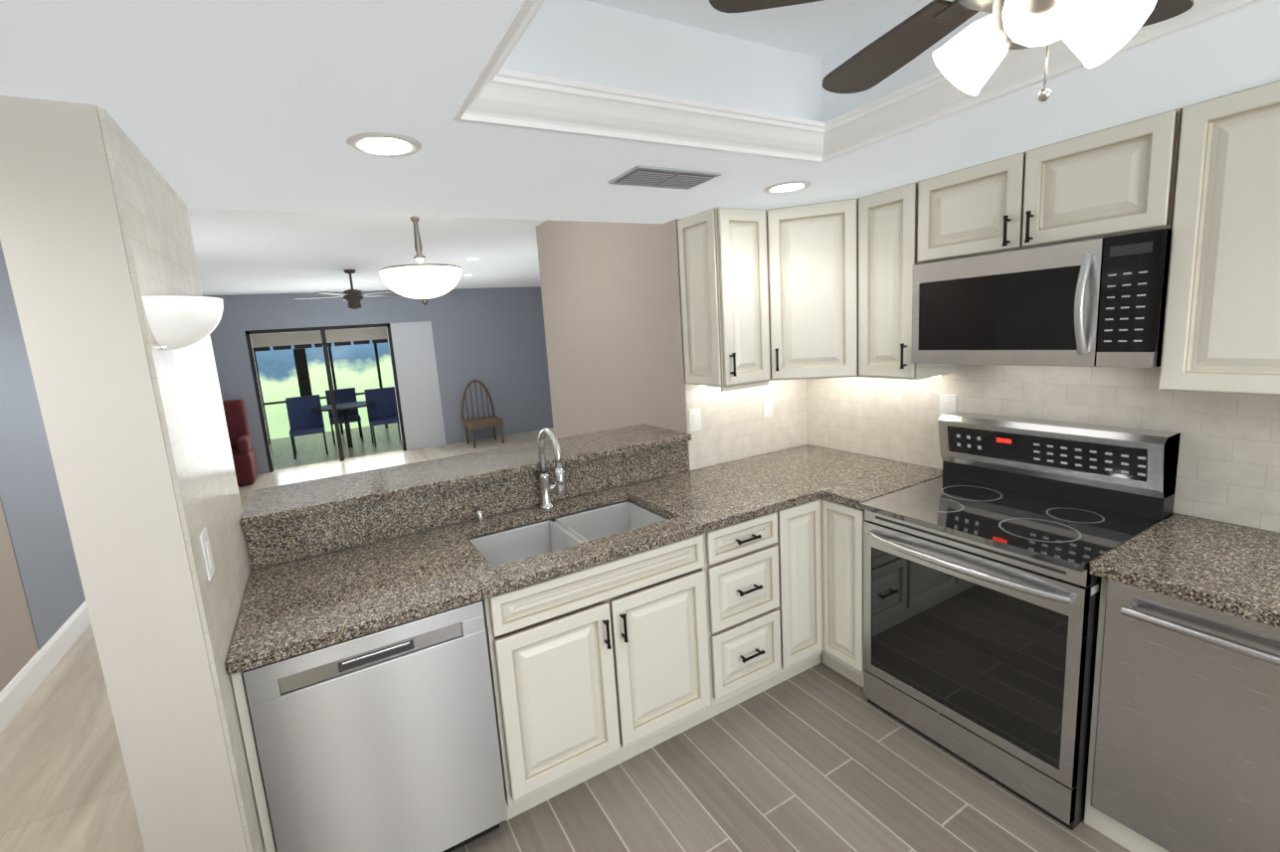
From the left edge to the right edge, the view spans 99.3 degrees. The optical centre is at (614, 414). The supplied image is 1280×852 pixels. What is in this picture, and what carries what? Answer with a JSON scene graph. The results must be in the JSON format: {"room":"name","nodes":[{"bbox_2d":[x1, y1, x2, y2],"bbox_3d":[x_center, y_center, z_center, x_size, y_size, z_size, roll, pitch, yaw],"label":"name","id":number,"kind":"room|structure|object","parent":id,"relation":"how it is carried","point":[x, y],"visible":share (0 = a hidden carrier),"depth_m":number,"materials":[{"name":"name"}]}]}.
{"room":"kitchen","nodes":[
{"label":"kitchen","id":0,"kind":"room"},
{"bbox_2d":[0,499,38,692],"bbox_3d":[-2.909,0.316,2.054,0.120,2.520,12.220,-9,10,-28],"label":"wall","id":1,"kind":"structure","parent":0,"point":[19,648],"depth_m":2.86,"materials":[{"name":"beige paint"}]},
{"bbox_2d":[0,240,85,650],"bbox_3d":[-4.515,-0.042,5.076,0.004,2.520,5.100,-9,10,-28],"label":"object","id":2,"kind":"structure","parent":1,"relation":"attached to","point":[37,526],"depth_m":3.21,"materials":[{"name":"grey paint"}]},
{"bbox_2d":[0,600,90,732],"bbox_3d":[-2.737,1.481,2.217,0.016,0.150,12.100,-9,10,-28],"label":"baseboard","id":3,"kind":"structure","parent":1,"relation":"attached to","point":[21,687],"depth_m":2.98,"materials":[{"name":"white wood"}]},
{"bbox_2d":[0,95,248,851],"bbox_3d":[-1.243,0.434,1.579,0.181,2.200,0.840,-9,10,-28],"label":"wall","id":4,"kind":"structure","parent":0,"point":[62,240],"depth_m":1.16,"materials":[{"name":"paint"}]},
{"bbox_2d":[97,107,265,851],"bbox_3d":[-1.163,0.420,1.629,0.009,2.200,0.828,-9,10,-28],"label":"wall tiles","id":5,"kind":"structure","parent":4,"relation":"attached to","point":[156,228],"depth_m":1.39,"materials":[{"name":"stone"}]},
{"bbox_2d":[141,295,223,350],"bbox_3d":[-1.012,-0.218,1.309,0.128,0.115,0.256,-9,10,-28],"label":"light","id":6,"kind":"object","parent":5,"relation":"attached to","point":[176,322],"visible":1,"depth_m":1.23,"materials":[{"name":"white glass"}]},
{"bbox_2d":[198,527,214,580],"bbox_3d":[-1.024,0.349,1.369,0.008,0.118,0.075,-9,10,-28],"label":"light switch","id":7,"kind":"object","parent":5,"relation":"attached to","point":[207,552],"visible":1,"depth_m":1.35,"materials":[{"name":"white plastic"}]},
{"bbox_2d":[202,286,553,474],"bbox_3d":[-2.962,-0.745,8.856,6.450,2.520,0.120,-9,10,-28],"label":"wall","id":8,"kind":"structure","parent":0,"point":[493,340],"depth_m":8.97,"materials":[{"name":"grey paint"}]},
{"bbox_2d":[244,321,446,472],"bbox_3d":[-3.992,-0.341,8.332,2.510,2.030,0.080,-9,10,-28],"label":"sliding door","id":9,"kind":"structure","parent":8,"relation":"in","point":[415,376],"depth_m":8.67,"materials":[{"name":"black"}]},
{"bbox_2d":[243,218,804,571],"bbox_3d":[-0.080,0.019,2.659,2.974,2.520,0.120,-9,10,-28],"label":"wall","id":10,"kind":"structure","parent":0,"point":[673,299],"depth_m":2.80,"materials":[{"name":"beige paint"}]},
{"bbox_2d":[677,206,772,391],"bbox_3d":[0.536,-0.561,2.674,0.307,0.812,0.311,-9,10,-28],"label":"upper cabinet","id":11,"kind":"object","parent":10,"relation":"attached to","point":[724,252],"depth_m":2.56,"materials":[{"name":"wood"}]},
{"bbox_2d":[684,378,807,470],"bbox_3d":[0.765,0.009,3.053,0.888,0.459,0.008,-9,10,-28],"label":"wall tile","id":12,"kind":"structure","parent":10,"relation":"attached to","point":[735,425],"depth_m":3.03,"materials":[{"name":"tile"}]},
{"bbox_2d":[688,408,701,432],"bbox_3d":[0.420,0.029,2.854,0.075,0.118,0.008,-9,10,-28],"label":"outlet","id":13,"kind":"object","parent":12,"relation":"attached to","point":[694,420],"visible":1,"depth_m":2.85,"materials":[{"name":"white plastic"}]},
{"bbox_2d":[762,396,773,418],"bbox_3d":[0.874,-0.042,3.098,0.075,0.118,0.008,-9,10,-28],"label":"light switch","id":14,"kind":"object","parent":12,"relation":"attached to","point":[768,408],"visible":1,"depth_m":3.09,"materials":[{"name":"white plastic"}]},
{"bbox_2d":[536,224,559,438],"bbox_3d":[0.911,-0.443,5.155,3.240,2.520,0.120,-9,10,-28],"label":"wall","id":15,"kind":"structure","parent":0,"point":[540,258],"depth_m":4.34,"materials":[{"name":"beige paint"}]},
{"bbox_2d":[186,0,920,295],"bbox_3d":[-0.134,-1.421,3.392,6.690,0.100,12.220,-9,10,-28],"label":"ceiling","id":16,"kind":"structure","parent":0,"point":[247,252],"depth_m":4.13,"materials":[{"name":"paint"}]},
{"bbox_2d":[293,269,402,309],"bbox_3d":[-2.872,-1.359,5.930,1.140,0.420,1.096,-9,10,-28],"label":"room ceiling fan","id":17,"kind":"object","parent":16,"relation":"hanging from","point":[352,297],"visible":0.96,"depth_m":5.84,"materials":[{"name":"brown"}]},
{"bbox_2d":[378,215,461,305],"bbox_3d":[-1.059,-0.909,2.927,0.428,0.634,0.428,-9,10,-28],"label":"dining pendant light","id":18,"kind":"object","parent":16,"relation":"hanging from","point":[424,281],"visible":0.88,"depth_m":2.83,"materials":[{"name":"white glass"}]},
{"bbox_2d":[465,257,480,260],"bbox_3d":[-1.494,-1.631,5.705,0.160,0.006,0.160,-9,10,-28],"label":"recessed light","id":19,"kind":"object","parent":16,"relation":"in","point":[473,259],"visible":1,"depth_m":5.70,"materials":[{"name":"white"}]},
{"bbox_2d":[709,0,1193,102],"bbox_3d":[0.617,-0.736,0.768,0.860,0.546,0.886,-9,10,-28],"label":"kitchen ceiling fan","id":20,"kind":"object","parent":16,"relation":"hanging from","point":[1089,33],"visible":1,"depth_m":0.82,"materials":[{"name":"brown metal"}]},
{"bbox_2d":[0,422,1130,851],"bbox_3d":[-1.220,1.022,5.132,7.620,0.060,15.800,-9,10,-28],"label":"floor","id":21,"kind":"structure","parent":0,"point":[821,757],"depth_m":2.04,"materials":[{"name":"grey tile"}]},
{"bbox_2d":[222,399,258,487],"bbox_3d":[-5.194,0.387,7.250,0.560,1.100,0.650,-9,10,-28],"label":"armchair","id":22,"kind":"object","parent":21,"relation":"on","point":[245,460],"visible":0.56,"depth_m":7.34,"materials":[{"name":"fabric"}]},
{"bbox_2d":[250,327,387,444],"bbox_3d":[-4.263,-0.890,10.245,7.620,2.560,3.580,-9,10,-28],"label":"lanai","id":23,"kind":"object","parent":21,"relation":"on","point":[303,340],"visible":0.19,"depth_m":8.84,"materials":[{"name":"black metal"}]},
{"bbox_2d":[285,386,400,459],"bbox_3d":[-4.758,0.067,9.610,1.700,0.960,1.500,-9,10,-28],"label":"patio furniture","id":24,"kind":"object","parent":21,"relation":"on","point":[304,415],"visible":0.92,"depth_m":9.39,"materials":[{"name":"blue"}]},
{"bbox_2d":[242,600,507,851],"bbox_3d":[-0.816,1.026,1.907,0.639,0.872,0.642,-9,10,-28],"label":"dishwasher","id":25,"kind":"object","parent":21,"relation":"on","point":[385,740],"visible":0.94,"depth_m":1.61,"materials":[{"name":"grey metal"}]},
{"bbox_2d":[461,379,504,448],"bbox_3d":[-2.158,-0.044,8.810,0.560,1.040,0.520,-9,10,-28],"label":"wooden chair","id":26,"kind":"object","parent":21,"relation":"on","point":[473,424],"visible":1,"depth_m":8.87,"materials":[{"name":"brown wood"}]},
{"bbox_2d":[616,500,787,725],"bbox_3d":[0.393,0.833,2.561,0.407,0.880,0.648,-9,10,-28],"label":"base cabinet","id":27,"kind":"object","parent":21,"relation":"on","point":[706,614],"depth_m":2.20,"materials":[{"name":"wood"}]},
{"bbox_2d":[783,498,823,679],"bbox_3d":[0.692,0.787,2.721,0.278,0.880,0.648,-9,10,-28],"label":"base cabinet","id":28,"kind":"object","parent":21,"relation":"on","point":[803,523],"depth_m":2.44,"materials":[{"name":"wood"}]},
{"bbox_2d":[225,423,942,675],"bbox_3d":[0.025,0.312,2.422,2.833,0.586,1.292,-9,10,-28],"label":"countertop","id":29,"kind":"structure","parent":28,"relation":"on","point":[295,608],"depth_m":2.22,"materials":[{"name":"brown stone"}]},
{"bbox_2d":[475,427,565,524],"bbox_3d":[-0.371,0.254,2.282,0.417,0.373,0.241,-9,10,-28],"label":"faucet","id":30,"kind":"object","parent":29,"relation":"on","point":[553,490],"depth_m":2.38,"materials":[{"name":"silver metal"}]},
{"bbox_2d":[823,499,866,688],"bbox_3d":[1.280,0.770,2.556,0.638,0.880,0.220,-9,10,-28],"label":"base cabinet","id":31,"kind":"object","parent":21,"relation":"on","point":[842,524],"depth_m":2.40,"materials":[{"name":"wood"}]},
{"bbox_2d":[859,411,1180,830],"bbox_3d":[1.472,0.664,2.091,0.707,1.205,0.741,-9,10,-28],"label":"range","id":32,"kind":"object","parent":21,"relation":"on","point":[982,588],"visible":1,"depth_m":1.93,"materials":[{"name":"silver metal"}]},
{"bbox_2d":[1084,577,1279,851],"bbox_3d":[2.070,0.940,1.123,0.646,0.876,1.566,-9,10,-28],"label":"appliance","id":33,"kind":"object","parent":21,"relation":"on","point":[1185,746],"visible":0.88,"depth_m":1.49,"materials":[{"name":"silver metal"}]},
{"bbox_2d":[1089,514,1279,628],"bbox_3d":[2.041,0.483,1.055,0.640,0.039,1.568,-9,10,-28],"label":"countertop","id":34,"kind":"structure","parent":33,"relation":"on","point":[1230,569],"depth_m":1.53,"materials":[{"name":"stone"}]},
{"bbox_2d":[540,219,673,438],"bbox_3d":[-0.024,-0.141,3.654,0.120,2.520,1.590,-9,10,-28],"label":"wall","id":35,"kind":"structure","parent":0,"point":[604,296],"depth_m":3.46,"materials":[{"name":"beige paint"}]},
{"bbox_2d":[0,0,1279,223],"bbox_3d":[0.976,-0.778,0.140,3.035,0.320,5.360,-9,10,-28],"label":"ceiling","id":36,"kind":"structure","parent":0,"point":[245,103],"depth_m":1.40,"materials":[{"name":"paint"}]},
{"bbox_2d":[346,131,421,158],"bbox_3d":[-0.598,-0.699,1.414,0.184,0.006,0.184,-9,10,-28],"label":"recessed light","id":37,"kind":"object","parent":36,"relation":"in","point":[384,144],"visible":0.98,"depth_m":1.41,"materials":[{"name":"white"}]},
{"bbox_2d":[452,0,548,126],"bbox_3d":[0.250,-0.616,0.215,0.088,0.091,2.468,-9,10,-28],"label":"crown molding","id":38,"kind":"structure","parent":36,"relation":"attached to","point":[496,94],"depth_m":1.25,"materials":[{"name":"white wood"}]},
{"bbox_2d":[608,165,722,189],"bbox_3d":[0.176,-0.830,1.914,0.345,0.012,0.200,-9,10,-28],"label":"ceiling vent","id":39,"kind":"object","parent":36,"relation":"in","point":[657,177],"visible":1,"depth_m":1.89,"materials":[{"name":"grey metal"}]},
{"bbox_2d":[504,76,826,163],"bbox_3d":[0.174,-0.815,1.518,1.050,0.091,0.088,-9,10,-28],"label":"crown molding","id":40,"kind":"structure","parent":36,"relation":"attached to","point":[561,105],"depth_m":1.49,"materials":[{"name":"white wood"}]},
{"bbox_2d":[763,181,811,193],"bbox_3d":[0.691,-0.912,2.184,0.184,0.006,0.184,-9,10,-28],"label":"recessed light","id":41,"kind":"object","parent":36,"relation":"in","point":[787,187],"visible":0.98,"depth_m":2.18,"materials":[{"name":"white"}]},
{"bbox_2d":[822,0,1262,163],"bbox_3d":[1.261,-0.773,0.758,0.088,0.091,2.468,-9,10,-28],"label":"crown molding","id":42,"kind":"structure","parent":36,"relation":"attached to","point":[933,97],"depth_m":1.42,"materials":[{"name":"white wood"}]},
{"bbox_2d":[811,444,1279,533],"bbox_3d":[2.460,0.097,0.996,0.120,2.520,5.240,-9,10,-28],"label":"wall","id":43,"kind":"structure","parent":0,"point":[1174,513],"depth_m":1.86,"materials":[{"name":"beige tile"}]},
{"bbox_2d":[768,197,856,380],"bbox_3d":[0.929,-0.572,2.561,0.284,0.796,0.284,-9,10,-28],"label":"upper cabinet","id":44,"kind":"object","parent":43,"relation":"attached to","point":[820,290],"depth_m":2.55,"materials":[{"name":"wood"}]},
{"bbox_2d":[856,181,955,379],"bbox_3d":[1.315,-0.582,2.453,0.311,0.812,0.281,-9,10,-28],"label":"upper cabinet","id":45,"kind":"object","parent":43,"relation":"attached to","point":[885,220],"depth_m":2.38,"materials":[{"name":"wood"}]},
{"bbox_2d":[806,364,1279,533],"bbox_3d":[1.927,0.054,1.840,0.008,0.580,3.232,-9,10,-28],"label":"wall tile","id":46,"kind":"structure","parent":43,"relation":"attached to","point":[1228,466],"depth_m":2.04,"materials":[{"name":"tile"}]},
{"bbox_2d":[938,393,956,418],"bbox_3d":[1.540,-0.034,2.517,0.008,0.118,0.075,-9,10,-28],"label":"outlet","id":47,"kind":"object","parent":46,"relation":"attached to","point":[948,404],"visible":0.71,"depth_m":2.51,"materials":[{"name":"white plastic"}]},
{"bbox_2d":[915,107,1182,264],"bbox_3d":[1.550,-0.767,1.961,0.311,0.330,0.764,-9,10,-28],"label":"upper cabinet","id":48,"kind":"object","parent":43,"relation":"attached to","point":[1122,179],"depth_m":1.80,"materials":[{"name":"wood"}]},
{"bbox_2d":[911,229,1172,367],"bbox_3d":[1.537,-0.393,1.998,0.398,0.406,0.757,-9,10,-28],"label":"over-the-range microwave","id":49,"kind":"object","parent":48,"relation":"attached to","point":[1099,302],"visible":0.94,"depth_m":1.84,"materials":[{"name":"silver metal"}]},
{"bbox_2d":[1158,79,1279,396],"bbox_3d":[1.849,-0.470,1.491,0.311,0.812,0.399,-9,10,-28],"label":"upper cabinet","id":50,"kind":"object","parent":43,"relation":"attached to","point":[1221,327],"depth_m":1.49,"materials":[{"name":"wood"}]},
{"label":"outside","id":51,"kind":"structure","parent":0,"visible":0},
{"bbox_2d":[255,340,394,439],"bbox_3d":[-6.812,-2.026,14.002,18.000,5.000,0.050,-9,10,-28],"label":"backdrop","id":52,"kind":"structure","parent":51,"point":[355,366],"depth_m":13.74,"materials":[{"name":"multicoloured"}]}
]}

